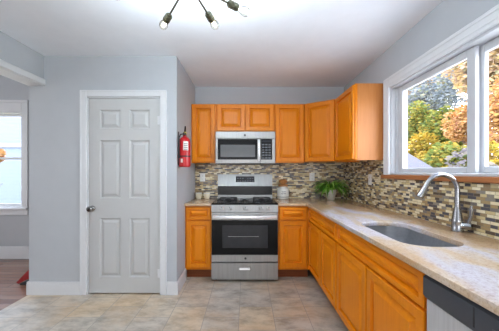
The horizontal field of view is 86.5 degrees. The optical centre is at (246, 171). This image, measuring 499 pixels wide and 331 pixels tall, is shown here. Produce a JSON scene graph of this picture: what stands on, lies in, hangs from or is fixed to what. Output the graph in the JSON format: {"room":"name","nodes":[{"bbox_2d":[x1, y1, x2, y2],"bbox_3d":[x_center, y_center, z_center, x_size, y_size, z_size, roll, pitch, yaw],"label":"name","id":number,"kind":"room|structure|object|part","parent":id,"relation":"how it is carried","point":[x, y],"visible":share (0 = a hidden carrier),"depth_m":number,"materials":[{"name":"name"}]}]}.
{"room":"kitchen","nodes":[
{"label":"kitchen","id":0,"kind":"room"},
{"bbox_2d":[0,75,28,245],"bbox_3d":[-3.858,-0.136,3.910,3.484,2.780,0.140,0,0,0],"label":"wall","id":1,"kind":"structure","parent":0,"point":[14,229],"depth_m":3.84,"materials":[{"name":"paint"}]},
{"bbox_2d":[0,112,21,206],"bbox_3d":[-3.797,-0.181,3.905,1.105,1.390,0.130,0,0,0],"label":"window","id":2,"kind":"structure","parent":1,"relation":"in","point":[2,114],"depth_m":3.88,"materials":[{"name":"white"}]},
{"bbox_3d":[-3.797,0.138,3.900,1.063,0.710,0.030,0,0,0],"label":"sash","id":3,"kind":"part","parent":2,"relation":"part of","materials":[{"name":"clear glass"}]},
{"bbox_3d":[-3.797,-0.520,3.935,1.063,0.670,0.030,0,0,0],"label":"sash","id":4,"kind":"part","parent":2,"relation":"part of","materials":[{"name":"clear glass"}]},
{"bbox_2d":[0,100,28,214],"bbox_3d":[-3.800,-0.211,3.812,1.300,1.660,0.055,0,0,0],"label":"trim","id":5,"kind":"structure","parent":1,"relation":"attached to","point":[5,105],"depth_m":3.82,"materials":[{"name":"white wood"}]},
{"bbox_2d":[0,246,28,258],"bbox_3d":[-3.921,1.164,3.831,3.357,0.180,0.018,0,0,0],"label":"baseboard","id":6,"kind":"structure","parent":1,"relation":"attached to","point":[6,252],"depth_m":3.82,"materials":[{"name":"white wood"}]},
{"bbox_2d":[0,31,43,78],"bbox_3d":[-2.148,0.034,-1.644,0.156,2.440,8.712,0,0,0],"label":"wall","id":7,"kind":"structure","parent":0,"point":[12,51],"depth_m":2.43,"materials":[{"name":"paint"}]},
{"bbox_2d":[0,59,44,85],"bbox_3d":[-2.142,-0.914,1.056,0.176,0.070,3.312,0,0,0],"label":"trim","id":8,"kind":"structure","parent":7,"relation":"attached to","point":[8,70],"depth_m":2.45,"materials":[{"name":"white wood"}]},
{"bbox_2d":[29,56,178,281],"bbox_3d":[-1.470,0.034,2.767,1.511,2.440,0.110,0,0,0],"label":"wall","id":9,"kind":"structure","parent":0,"point":[54,107],"depth_m":2.71,"materials":[{"name":"paint"}]},
{"bbox_2d":[26,282,79,294],"bbox_3d":[-1.970,1.187,2.704,0.545,0.135,0.016,0,0,0],"label":"baseboard","id":10,"kind":"structure","parent":9,"relation":"attached to","point":[32,288],"depth_m":2.70,"materials":[{"name":"white wood"}]},
{"bbox_2d":[86,98,159,292],"bbox_3d":[-1.247,0.242,2.700,0.740,1.995,0.106,0,0,0],"label":"door","id":11,"kind":"structure","parent":9,"relation":"in","point":[123,209],"depth_m":2.72,"materials":[{"name":"white wood"}]},
{"bbox_3d":[-1.581,0.374,2.682,0.062,0.062,0.071,0,0,0],"label":"knob","id":12,"kind":"part","parent":11,"relation":"part of","materials":[{"name":"silver metal"}]},
{"bbox_2d":[80,90,166,295],"bbox_3d":[-1.254,0.211,2.755,0.880,2.086,0.134,0,0,0],"label":"trim","id":13,"kind":"structure","parent":9,"relation":"attached to","point":[85,95],"depth_m":2.69,"materials":[{"name":"white wood"}]},
{"bbox_2d":[167,282,177,294],"bbox_3d":[-0.755,1.187,2.704,0.113,0.135,0.016,0,0,0],"label":"baseboard","id":14,"kind":"structure","parent":9,"relation":"attached to","point":[172,287],"depth_m":2.70,"materials":[{"name":"white wood"}]},
{"bbox_2d":[0,259,348,330],"bbox_3d":[-2.045,1.284,-1.080,7.110,0.060,9.840,0,0,0],"label":"floor","id":15,"kind":"structure","parent":0,"point":[202,303],"depth_m":2.43,"materials":[{"name":"tile"}]},
{"bbox_2d":[16,270,28,284],"bbox_3d":[-2.450,1.128,2.993,0.195,0.250,0.125,0,0,0],"label":"bag","id":16,"kind":"object","parent":15,"relation":"on","point":[25,276],"visible":0.39,"depth_m":2.93,"materials":[{"name":"red fabric"}]},
{"bbox_2d":[185,206,211,276],"bbox_3d":[-0.560,0.824,3.377,0.306,0.861,0.627,0,0,0],"label":"base cabinet","id":17,"kind":"object","parent":15,"relation":"on","point":[198,219],"visible":0.83,"depth_m":3.06,"materials":[{"name":"brown wood"}]},
{"bbox_3d":[-0.554,0.479,3.074,0.274,0.146,0.022,0,0,0],"label":"drawer","id":18,"kind":"part","parent":17,"relation":"part of","materials":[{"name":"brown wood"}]},
{"bbox_3d":[-0.554,0.479,3.073,0.203,0.075,0.019,0,0,0],"label":"raised panel","id":19,"kind":"part","parent":17,"relation":"part of","materials":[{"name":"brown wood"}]},
{"bbox_3d":[-0.554,0.837,3.074,0.274,0.542,0.022,0,0,0],"label":"door","id":20,"kind":"part","parent":17,"relation":"part of","materials":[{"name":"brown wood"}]},
{"bbox_3d":[-0.554,0.837,3.073,0.165,0.433,0.019,0,0,0],"label":"raised panel","id":21,"kind":"part","parent":17,"relation":"part of","materials":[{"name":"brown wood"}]},
{"bbox_2d":[184,198,216,205],"bbox_3d":[-0.559,0.377,3.365,0.307,0.030,0.651,0,0,0],"label":"countertop","id":22,"kind":"structure","parent":17,"relation":"on","point":[195,202],"depth_m":3.15,"materials":[{"name":"stone"}]},
{"bbox_2d":[195,192,201,198],"bbox_3d":[-0.647,0.321,3.585,0.093,0.081,0.093,0,0,0],"label":"cup","id":23,"kind":"object","parent":22,"relation":"on","point":[198,195],"visible":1,"depth_m":3.55,"materials":[{"name":"beige ceramic"}]},
{"bbox_2d":[204,192,209,198],"bbox_3d":[-0.535,0.321,3.585,0.093,0.081,0.093,0,0,0],"label":"cup","id":24,"kind":"object","parent":22,"relation":"on","point":[207,194],"visible":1,"depth_m":3.55,"materials":[{"name":"beige ceramic"}]},
{"bbox_2d":[211,174,277,279],"bbox_3d":[-0.020,0.643,3.312,0.760,1.222,0.707,0,0,0],"label":"gas range","id":25,"kind":"object","parent":15,"relation":"on","point":[244,211],"visible":1,"depth_m":3.01,"materials":[{"name":"metal"}]},
{"bbox_3d":[-0.020,0.508,2.984,0.724,0.044,0.052,0,0,0],"label":"handle","id":26,"kind":"part","parent":25,"relation":"part of","materials":[{"name":"silver metal"}]},
{"bbox_3d":[-0.020,1.129,3.030,0.756,0.187,0.040,0,0,0],"label":"drawer","id":27,"kind":"part","parent":25,"relation":"part of","materials":[{"name":"silver metal"}]},
{"bbox_3d":[-0.020,0.415,3.030,0.758,0.080,0.043,0,0,0],"label":"control panel","id":28,"kind":"part","parent":25,"relation":"part of","materials":[{"name":"silver metal"}]},
{"bbox_3d":[-0.020,0.742,3.030,0.756,0.564,0.040,0,0,0],"label":"oven door","id":29,"kind":"part","parent":25,"relation":"part of","materials":[{"name":"black glass"}]},
{"bbox_3d":[-0.020,0.744,3.008,0.752,0.395,0.004,0,0,0],"label":"door glass","id":30,"kind":"part","parent":25,"relation":"part of","materials":[{"name":"black glass"}]},
{"bbox_2d":[212,198,277,204],"bbox_3d":[-0.020,0.365,3.315,0.760,0.016,0.590,0,0,0],"label":"cooktop","id":31,"kind":"object","parent":25,"relation":"in","point":[219,201],"depth_m":3.13,"materials":[{"name":"black metal"}]},
{"bbox_2d":[278,206,308,276],"bbox_3d":[0.549,0.824,3.377,0.366,0.861,0.627,0,0,0],"label":"base cabinet","id":32,"kind":"object","parent":15,"relation":"on","point":[292,220],"visible":0.85,"depth_m":3.06,"materials":[{"name":"brown wood"}]},
{"bbox_3d":[0.539,0.479,3.073,0.243,0.075,0.019,0,0,0],"label":"raised panel","id":33,"kind":"part","parent":32,"relation":"part of","materials":[{"name":"brown wood"}]},
{"bbox_3d":[0.539,0.479,3.074,0.314,0.146,0.022,0,0,0],"label":"drawer","id":34,"kind":"part","parent":32,"relation":"part of","materials":[{"name":"brown wood"}]},
{"bbox_3d":[0.539,0.837,3.074,0.314,0.542,0.022,0,0,0],"label":"door","id":35,"kind":"part","parent":32,"relation":"part of","materials":[{"name":"brown wood"}]},
{"bbox_3d":[0.539,0.837,3.073,0.205,0.433,0.019,0,0,0],"label":"raised panel","id":36,"kind":"part","parent":32,"relation":"part of","materials":[{"name":"brown wood"}]},
{"bbox_2d":[308,207,337,310],"bbox_3d":[1.032,0.824,2.601,0.637,0.861,0.966,0,0,0],"label":"base cabinet","id":37,"kind":"object","parent":15,"relation":"on","point":[322,232],"visible":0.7,"depth_m":2.46,"materials":[{"name":"brown wood"}]},
{"bbox_3d":[0.723,0.837,2.817,0.019,0.433,0.381,0,0,0],"label":"raised panel","id":38,"kind":"part","parent":37,"relation":"part of","materials":[{"name":"brown wood"}]},
{"bbox_3d":[0.724,0.837,2.817,0.022,0.542,0.490,0,0,0],"label":"door","id":39,"kind":"part","parent":37,"relation":"part of","materials":[{"name":"brown wood"}]},
{"bbox_3d":[0.723,0.479,2.596,0.019,0.075,0.861,0,0,0],"label":"raised panel","id":40,"kind":"part","parent":37,"relation":"part of","materials":[{"name":"brown wood"}]},
{"bbox_3d":[0.724,0.479,2.596,0.022,0.146,0.932,0,0,0],"label":"drawer","id":41,"kind":"part","parent":37,"relation":"part of","materials":[{"name":"brown wood"}]},
{"bbox_3d":[0.723,0.837,2.342,0.019,0.433,0.315,0,0,0],"label":"raised panel","id":42,"kind":"part","parent":37,"relation":"part of","materials":[{"name":"brown wood"}]},
{"bbox_3d":[0.724,0.837,2.342,0.022,0.542,0.424,0,0,0],"label":"door","id":43,"kind":"part","parent":37,"relation":"part of","materials":[{"name":"brown wood"}]},
{"bbox_2d":[337,224,426,330],"bbox_3d":[1.032,0.824,1.587,0.637,0.861,1.060,0,0,0],"label":"base cabinet","id":44,"kind":"object","parent":15,"relation":"on","point":[377,290],"visible":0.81,"depth_m":1.47,"materials":[{"name":"brown wood"}]},
{"bbox_3d":[0.723,0.837,1.848,0.019,0.433,0.401,0,0,0],"label":"raised panel","id":45,"kind":"part","parent":44,"relation":"part of","materials":[{"name":"brown wood"}]},
{"bbox_3d":[0.724,0.837,1.848,0.022,0.542,0.510,0,0,0],"label":"door","id":46,"kind":"part","parent":44,"relation":"part of","materials":[{"name":"brown wood"}]},
{"bbox_3d":[0.723,0.479,1.586,0.019,0.075,0.963,0,0,0],"label":"raised panel","id":47,"kind":"part","parent":44,"relation":"part of","materials":[{"name":"brown wood"}]},
{"bbox_2d":[273,198,498,315],"bbox_3d":[0.859,0.377,2.046,0.986,0.030,3.291,0,0,0],"label":"countertop","id":48,"kind":"structure","parent":44,"relation":"on","point":[470,269],"depth_m":1.29,"materials":[{"name":"stone"}]},
{"bbox_2d":[277,179,288,198],"bbox_3d":[0.495,0.230,3.600,0.160,0.264,0.161,0,0,0],"label":"ceramic jar","id":49,"kind":"object","parent":48,"relation":"on","point":[282,191],"visible":1,"depth_m":3.54,"materials":[{"name":"white ceramic"}]},
{"bbox_3d":[0.495,0.147,3.600,0.132,0.098,0.132,0,0,0],"label":"lid","id":50,"kind":"part","parent":49,"relation":"part of","materials":[{"name":"brown wood"}]},
{"bbox_2d":[312,180,351,199],"bbox_3d":[1.112,0.229,3.473,0.537,0.265,0.488,0,0,0],"label":"potted plant","id":51,"kind":"object","parent":48,"relation":"on","point":[330,188],"visible":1,"depth_m":3.44,"materials":[{"name":"green plant"}]},
{"bbox_3d":[1.115,0.297,3.500,0.138,0.130,0.138,0,0,0],"label":"pot","id":52,"kind":"part","parent":51,"relation":"part of","materials":[{"name":"ceramic"}]},
{"bbox_2d":[366,226,458,246],"bbox_3d":[0.955,0.488,1.605,0.360,0.190,0.680,0,0,0],"label":"sink","id":53,"kind":"object","parent":48,"relation":"in","point":[404,235],"visible":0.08,"depth_m":1.81,"materials":[{"name":"metal"}]},
{"bbox_2d":[416,172,472,232],"bbox_3d":[1.200,0.182,1.625,0.299,0.359,0.094,0,0,15],"label":"faucet","id":54,"kind":"object","parent":48,"relation":"on","point":[458,224],"visible":1,"depth_m":1.60,"materials":[{"name":"silver metal"}]},
{"bbox_3d":[1.200,0.107,1.623,0.199,0.209,0.028,0,0,5],"label":"spout","id":55,"kind":"part","parent":54,"relation":"part of","materials":[{"name":"silver metal"}]},
{"bbox_3d":[1.311,0.271,1.575,0.044,0.145,0.055,0,0,-34],"label":"handle","id":56,"kind":"part","parent":54,"relation":"part of","materials":[{"name":"silver metal"}]},
{"bbox_3d":[0.723,0.837,1.323,0.019,0.433,0.399,0,0,0],"label":"raised panel","id":57,"kind":"part","parent":44,"relation":"part of","materials":[{"name":"brown wood"}]},
{"bbox_3d":[0.724,0.837,1.323,0.022,0.542,0.508,0,0,0],"label":"door","id":58,"kind":"part","parent":44,"relation":"part of","materials":[{"name":"brown wood"}]},
{"bbox_2d":[423,275,498,330],"bbox_3d":[1.006,0.825,0.753,0.613,0.858,0.598,0,0,0],"label":"dishwasher","id":59,"kind":"object","parent":15,"relation":"on","point":[447,309],"visible":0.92,"depth_m":0.91,"materials":[{"name":"metal"}]},
{"bbox_3d":[0.727,0.823,0.753,0.029,0.652,0.594,0,0,0],"label":"door","id":60,"kind":"part","parent":59,"relation":"part of","materials":[{"name":"metal"}]},
{"bbox_2d":[179,61,194,277],"bbox_3d":[-0.770,0.034,3.321,0.110,2.440,0.998,0,0,0],"label":"wall","id":61,"kind":"structure","parent":0,"point":[186,86],"depth_m":3.06,"materials":[{"name":"paint"}]},
{"bbox_2d":[177,268,185,293],"bbox_3d":[-0.707,1.187,2.898,0.016,0.135,0.372,0,0,0],"label":"baseboard","id":62,"kind":"structure","parent":61,"relation":"attached to","point":[182,279],"depth_m":2.86,"materials":[{"name":"white wood"}]},
{"bbox_2d":[178,126,190,166],"bbox_3d":[-0.653,-0.263,2.768,0.127,0.423,0.138,0,0,17],"label":"fire extinguisher","id":63,"kind":"object","parent":61,"relation":"attached to","point":[184,144],"visible":1,"depth_m":2.72,"materials":[{"name":"red paint"}]},
{"bbox_2d":[191,104,215,163],"bbox_3d":[-0.553,-0.499,3.548,0.320,0.762,0.280,0,0,0],"label":"upper cabinet","id":64,"kind":"object","parent":61,"relation":"attached to","point":[203,116],"visible":0.78,"depth_m":3.41,"materials":[{"name":"brown wood"}]},
{"bbox_3d":[-0.553,-0.501,3.418,0.182,0.629,0.019,0,0,0],"label":"raised panel","id":65,"kind":"part","parent":64,"relation":"part of","materials":[{"name":"brown wood"}]},
{"bbox_2d":[0,0,442,86],"bbox_3d":[-0.358,-1.246,-1.080,3.736,0.120,10.140,0,0,0],"label":"ceiling","id":66,"kind":"structure","parent":0,"point":[281,43],"depth_m":2.27,"materials":[{"name":"paint"}]},
{"bbox_2d":[159,0,178,29],"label":"ceiling light","id":67,"kind":"object","parent":66,"relation":"attached to","point":[167,17],"depth_m":1.58,"materials":[{"name":"brown metal"}]},
{"bbox_2d":[163,12,171,23],"bbox_3d":[-0.476,-0.928,1.598,0.043,0.042,0.066,0,0,-33],"label":"socket","id":68,"kind":"object","parent":67,"relation":"attached to","point":[167,17],"depth_m":1.58,"materials":[{"name":"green metal"}]},
{"bbox_3d":[-0.379,-0.928,1.446,0.011,0.011,0.294,0,0,-33],"label":"arm","id":69,"kind":"part","parent":67,"relation":"part of","materials":[{"name":"brown metal"}]},
{"bbox_2d":[198,0,218,29],"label":"ceiling light","id":70,"kind":"object","parent":66,"relation":"attached to","point":[208,15],"depth_m":1.57,"materials":[{"name":"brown metal"}]},
{"bbox_3d":[-0.254,-0.928,1.439,0.011,0.011,0.234,0,0,13],"label":"arm","id":71,"kind":"part","parent":70,"relation":"part of","materials":[{"name":"brown metal"}]},
{"bbox_2d":[205,11,214,22],"bbox_3d":[-0.220,-0.928,1.586,0.043,0.042,0.066,0,0,13],"label":"socket","id":72,"kind":"object","parent":70,"relation":"attached to","point":[208,15],"depth_m":1.57,"materials":[{"name":"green metal"}]},
{"bbox_2d":[221,0,249,16],"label":"ceiling light","id":73,"kind":"object","parent":66,"relation":"attached to","point":[231,5],"depth_m":1.48,"materials":[{"name":"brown metal"}]},
{"bbox_2d":[227,0,239,11],"bbox_3d":[-0.076,-0.932,1.483,0.066,0.043,0.043,0,0,-41],"label":"socket","id":74,"kind":"object","parent":73,"relation":"attached to","point":[232,5],"depth_m":1.47,"materials":[{"name":"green metal"}]},
{"bbox_2d":[195,87,343,103],"bbox_3d":[0.398,0.034,3.760,2.225,2.440,0.120,0,0,0],"label":"wall","id":75,"kind":"structure","parent":0,"point":[203,95],"depth_m":3.70,"materials":[{"name":"paint"}]},
{"bbox_2d":[216,104,273,131],"bbox_3d":[-0.016,-0.697,3.548,0.752,0.366,0.280,0,0,0],"label":"upper cabinet","id":76,"kind":"object","parent":75,"relation":"attached to","point":[229,117],"visible":0.82,"depth_m":3.41,"materials":[{"name":"brown wood"}]},
{"bbox_3d":[-0.202,-0.699,3.419,0.361,0.342,0.022,0,0,0],"label":"door","id":77,"kind":"part","parent":76,"relation":"part of","materials":[{"name":"brown wood"}]},
{"bbox_3d":[-0.202,-0.699,3.418,0.252,0.233,0.019,0,0,0],"label":"raised panel","id":78,"kind":"part","parent":76,"relation":"part of","materials":[{"name":"brown wood"}]},
{"bbox_2d":[215,132,274,164],"bbox_3d":[-0.014,-0.305,3.482,0.750,0.405,0.417,0,0,0],"label":"microwave","id":79,"kind":"object","parent":76,"relation":"attached to","point":[231,148],"visible":1,"depth_m":3.32,"materials":[{"name":"metal"}]},
{"bbox_3d":[-0.108,-0.261,3.331,0.561,0.308,0.022,0,0,0],"label":"door","id":80,"kind":"part","parent":79,"relation":"part of","materials":[{"name":"silver metal"}]},
{"bbox_3d":[-0.113,-0.283,3.318,0.497,0.255,0.003,0,0,0],"label":"door glass","id":81,"kind":"part","parent":79,"relation":"part of","materials":[{"name":"black glass"}]},
{"bbox_3d":[-0.014,-0.464,3.331,0.750,0.089,0.022,0,0,0],"label":"vent panel","id":82,"kind":"part","parent":79,"relation":"part of","materials":[{"name":"silver metal"}]},
{"bbox_3d":[0.155,-0.268,3.297,0.022,0.270,0.046,0,0,0],"label":"handle","id":83,"kind":"part","parent":79,"relation":"part of","materials":[{"name":"silver metal"}]},
{"bbox_3d":[0.269,-0.261,3.331,0.185,0.308,0.022,0,0,0],"label":"control panel","id":84,"kind":"part","parent":79,"relation":"part of","materials":[{"name":"silver metal"}]},
{"bbox_3d":[0.170,-0.699,3.418,0.252,0.233,0.019,0,0,0],"label":"raised panel","id":85,"kind":"part","parent":76,"relation":"part of","materials":[{"name":"brown wood"}]},
{"bbox_3d":[0.170,-0.699,3.419,0.361,0.342,0.022,0,0,0],"label":"door","id":86,"kind":"part","parent":76,"relation":"part of","materials":[{"name":"brown wood"}]},
{"bbox_2d":[195,163,343,197],"bbox_3d":[0.323,0.108,3.696,2.074,0.507,0.008,0,0,0],"label":"tiled wall","id":87,"kind":"structure","parent":75,"relation":"attached to","point":[296,175],"depth_m":3.69,"materials":[{"name":"tile"}]},
{"bbox_2d":[200,173,204,180],"bbox_3d":[-0.612,0.074,3.687,0.072,0.115,0.009,0,0,0],"label":"wall outlet","id":88,"kind":"object","parent":87,"relation":"attached to","point":[202,175],"visible":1,"depth_m":3.69,"materials":[{"name":"white plastic"}]},
{"bbox_2d":[309,173,314,180],"bbox_3d":[0.912,0.070,3.687,0.072,0.115,0.009,0,0,0],"label":"wall outlet","id":89,"kind":"object","parent":87,"relation":"attached to","point":[311,175],"visible":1,"depth_m":3.69,"materials":[{"name":"white plastic"}]},
{"bbox_2d":[274,104,303,163],"bbox_3d":[0.554,-0.499,3.548,0.386,0.762,0.280,0,0,0],"label":"upper cabinet","id":90,"kind":"object","parent":75,"relation":"attached to","point":[288,118],"visible":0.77,"depth_m":3.41,"materials":[{"name":"brown wood"}]},
{"bbox_3d":[0.555,-0.501,3.418,0.255,0.629,0.019,0,0,0],"label":"raised panel","id":91,"kind":"part","parent":90,"relation":"part of","materials":[{"name":"brown wood"}]},
{"bbox_2d":[344,0,498,239],"bbox_3d":[1.435,0.034,-1.150,0.150,2.440,9.700,0,0,0],"label":"wall","id":92,"kind":"structure","parent":0,"point":[448,17],"depth_m":2.02,"materials":[{"name":"paint"}]},
{"bbox_2d":[304,99,344,162],"bbox_3d":[1.053,-0.505,3.436,0.608,0.750,0.504,0,0,0],"label":"upper cabinet","id":93,"kind":"object","parent":92,"relation":"attached to","point":[319,117],"visible":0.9,"depth_m":3.29,"materials":[{"name":"brown wood"}]},
{"bbox_3d":[0.907,-0.501,3.300,0.268,0.629,0.019,0,0,36],"label":"raised panel","id":94,"kind":"part","parent":93,"relation":"part of","materials":[{"name":"brown wood"}]},
{"bbox_2d":[335,83,382,161],"bbox_3d":[1.207,-0.499,2.908,0.298,0.762,0.560,0,0,0],"label":"upper cabinet","id":95,"kind":"object","parent":92,"relation":"attached to","point":[358,110],"visible":0.96,"depth_m":2.63,"materials":[{"name":"brown wood"}]},
{"bbox_3d":[1.068,-0.501,2.908,0.019,0.629,0.423,0,0,0],"label":"raised panel","id":96,"kind":"part","parent":95,"relation":"part of","materials":[{"name":"brown wood"}]},
{"bbox_3d":[1.069,-0.501,2.908,0.022,0.738,0.532,0,0,0],"label":"door","id":97,"kind":"part","parent":95,"relation":"part of","materials":[{"name":"brown wood"}]},
{"bbox_3d":[1.229,-0.498,2.630,0.254,0.761,0.004,0,0,0],"label":"panel","id":98,"kind":"part","parent":95,"relation":"part of","materials":[{"name":"brown wood"}]},
{"bbox_2d":[344,160,498,238],"bbox_3d":[1.356,0.108,1.996,0.008,0.507,3.391,0,0,0],"label":"tiled wall","id":99,"kind":"structure","parent":92,"relation":"attached to","point":[396,195],"depth_m":2.01,"materials":[{"name":"tile"}]},
{"bbox_2d":[368,174,371,184],"bbox_3d":[1.347,0.082,2.895,0.009,0.115,0.072,0,0,0],"label":"wall outlet","id":100,"kind":"object","parent":99,"relation":"attached to","point":[369,175],"visible":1,"depth_m":2.88,"materials":[{"name":"white plastic"}]},
{"bbox_2d":[381,175,498,183],"bbox_3d":[1.345,0.045,1.626,0.030,0.036,2.012,0,0,0],"label":"trim","id":101,"kind":"structure","parent":92,"relation":"attached to","point":[471,179],"depth_m":1.68,"materials":[{"name":"brown wood"}]},
{"bbox_2d":[383,4,498,174],"bbox_3d":[1.347,-0.435,1.650,0.025,0.922,1.900,0,0,0],"label":"trim","id":102,"kind":"structure","parent":92,"relation":"attached to","point":[488,20],"depth_m":1.93,"materials":[{"name":"white wood"}]},
{"bbox_2d":[390,25,498,176],"bbox_3d":[1.429,-0.385,1.650,0.162,0.822,1.700,0,0,0],"label":"window","id":103,"kind":"structure","parent":92,"relation":"in","point":[476,51],"depth_m":1.66,"materials":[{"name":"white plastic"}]},
{"bbox_3d":[1.419,-0.386,2.041,0.028,0.786,0.825,0,0,0],"label":"sash","id":104,"kind":"part","parent":103,"relation":"part of","materials":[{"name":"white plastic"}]},
{"bbox_3d":[1.459,-0.386,1.260,0.028,0.786,0.825,0,0,0],"label":"sash","id":105,"kind":"part","parent":103,"relation":"part of","materials":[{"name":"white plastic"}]},
{"bbox_3d":[10.000,2.154,25.000,100.000,0.200,90.000,0,0,0],"label":"ground","id":106,"kind":"structure","parent":0,"visible":0},
{"bbox_2d":[0,148,6,185],"bbox_3d":[-7.236,0.634,7.606,0.674,2.840,0.583,0,0,0],"label":"shrub","id":107,"kind":"object","parent":106,"relation":"on","point":[2,151],"visible":0.77,"depth_m":7.65,"materials":[{"name":"orange plant"}]},
{"bbox_3d":[-7.236,-0.497,7.606,0.674,0.577,0.583,0,0,0],"label":"crown","id":108,"kind":"part","parent":107,"relation":"part of","materials":[{"name":"orange plant"}]},
{"bbox_2d":[0,117,20,202],"bbox_3d":[-8.150,-2.246,12.600,8.300,8.600,7.000,0,0,0],"label":"house","id":109,"kind":"object","parent":106,"relation":"on","point":[10,127],"visible":0.03,"depth_m":9.60,"materials":[{"name":"white"}]},
{"bbox_2d":[408,153,432,167],"bbox_3d":[6.100,0.444,14.370,4.900,3.220,5.460,0,0,0],"label":"garage","id":110,"kind":"object","parent":106,"relation":"on","point":[413,162],"visible":0.02,"depth_m":12.61,"materials":[{"name":"white"}]},
{"bbox_2d":[408,100,435,145],"bbox_3d":[20.511,-3.209,31.655,5.333,10.528,4.581,0,0,0],"label":"tree","id":111,"kind":"object","parent":106,"relation":"on","point":[415,124],"visible":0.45,"depth_m":30.45,"materials":[{"name":"green plant"}]},
{"bbox_2d":[408,131,460,163],"bbox_3d":[16.292,-0.813,23.893,5.510,5.736,5.133,0,0,0],"label":"shrub","id":112,"kind":"object","parent":106,"relation":"on","point":[419,146],"visible":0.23,"depth_m":23.45,"materials":[{"name":"yellow plant"}]},
{"bbox_2d":[408,67,466,119],"bbox_3d":[27.220,-6.651,37.453,13.100,17.412,13.288,0,0,0],"label":"tree","id":113,"kind":"object","parent":106,"relation":"on","point":[437,98],"visible":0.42,"depth_m":35.16,"materials":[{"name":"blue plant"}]},
{"bbox_2d":[422,105,466,145],"bbox_3d":[18.582,-1.996,24.849,3.866,8.103,4.402,0,0,0],"label":"tree","id":114,"kind":"object","parent":106,"relation":"on","point":[434,122],"visible":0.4,"depth_m":24.26,"materials":[{"name":"green plant"}]},
{"bbox_2d":[423,141,466,167],"bbox_3d":[12.572,0.116,15.813,3.684,3.878,3.138,0,0,0],"label":"shrub","id":115,"kind":"object","parent":106,"relation":"on","point":[438,160],"visible":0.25,"depth_m":15.58,"materials":[{"name":"green plant"}]},
{"bbox_2d":[440,102,491,145],"bbox_3d":[15.879,-1.651,19.105,3.064,7.413,2.720,0,0,0],"label":"tree","id":116,"kind":"object","parent":106,"relation":"on","point":[457,127],"visible":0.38,"depth_m":19.00,"materials":[{"name":"orange plant"}]},
{"bbox_2d":[440,47,498,157],"bbox_3d":[19.195,-5.327,20.197,6.979,14.762,6.295,0,0,0],"label":"tree","id":117,"kind":"object","parent":106,"relation":"on","point":[459,79],"visible":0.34,"depth_m":20.34,"materials":[{"name":"orange plant"}]},
{"bbox_3d":[19.195,-8.746,20.197,6.979,7.924,6.295,0,0,0],"label":"crown","id":118,"kind":"part","parent":117,"relation":"part of","materials":[{"name":"orange plant"}]},
{"bbox_2d":[444,148,498,166],"bbox_3d":[7.644,0.610,9.342,2.297,2.890,2.302,0,0,0],"label":"shrub","id":119,"kind":"object","parent":106,"relation":"on","point":[463,151],"visible":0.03,"depth_m":9.06,"materials":[{"name":"purple plant"}]},
{"bbox_2d":[466,140,498,165],"bbox_3d":[10.438,0.356,11.211,2.221,3.398,2.183,0,0,0],"label":"shrub","id":120,"kind":"object","parent":106,"relation":"on","point":[493,148],"visible":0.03,"depth_m":10.96,"materials":[{"name":"yellow plant"}]},
{"bbox_3d":[10.438,0.208,11.211,2.221,3.101,2.183,0,0,0],"label":"crown","id":121,"kind":"part","parent":120,"relation":"part of","materials":[{"name":"yellow plant"}]},
{"bbox_2d":[489,75,498,150],"bbox_3d":[14.576,-1.836,14.705,3.523,7.794,4.333,0,0,32],"label":"tree","id":122,"kind":"object","parent":106,"relation":"on","point":[493,105],"visible":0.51,"depth_m":14.32,"materials":[{"name":"orange plant"}]}
]}

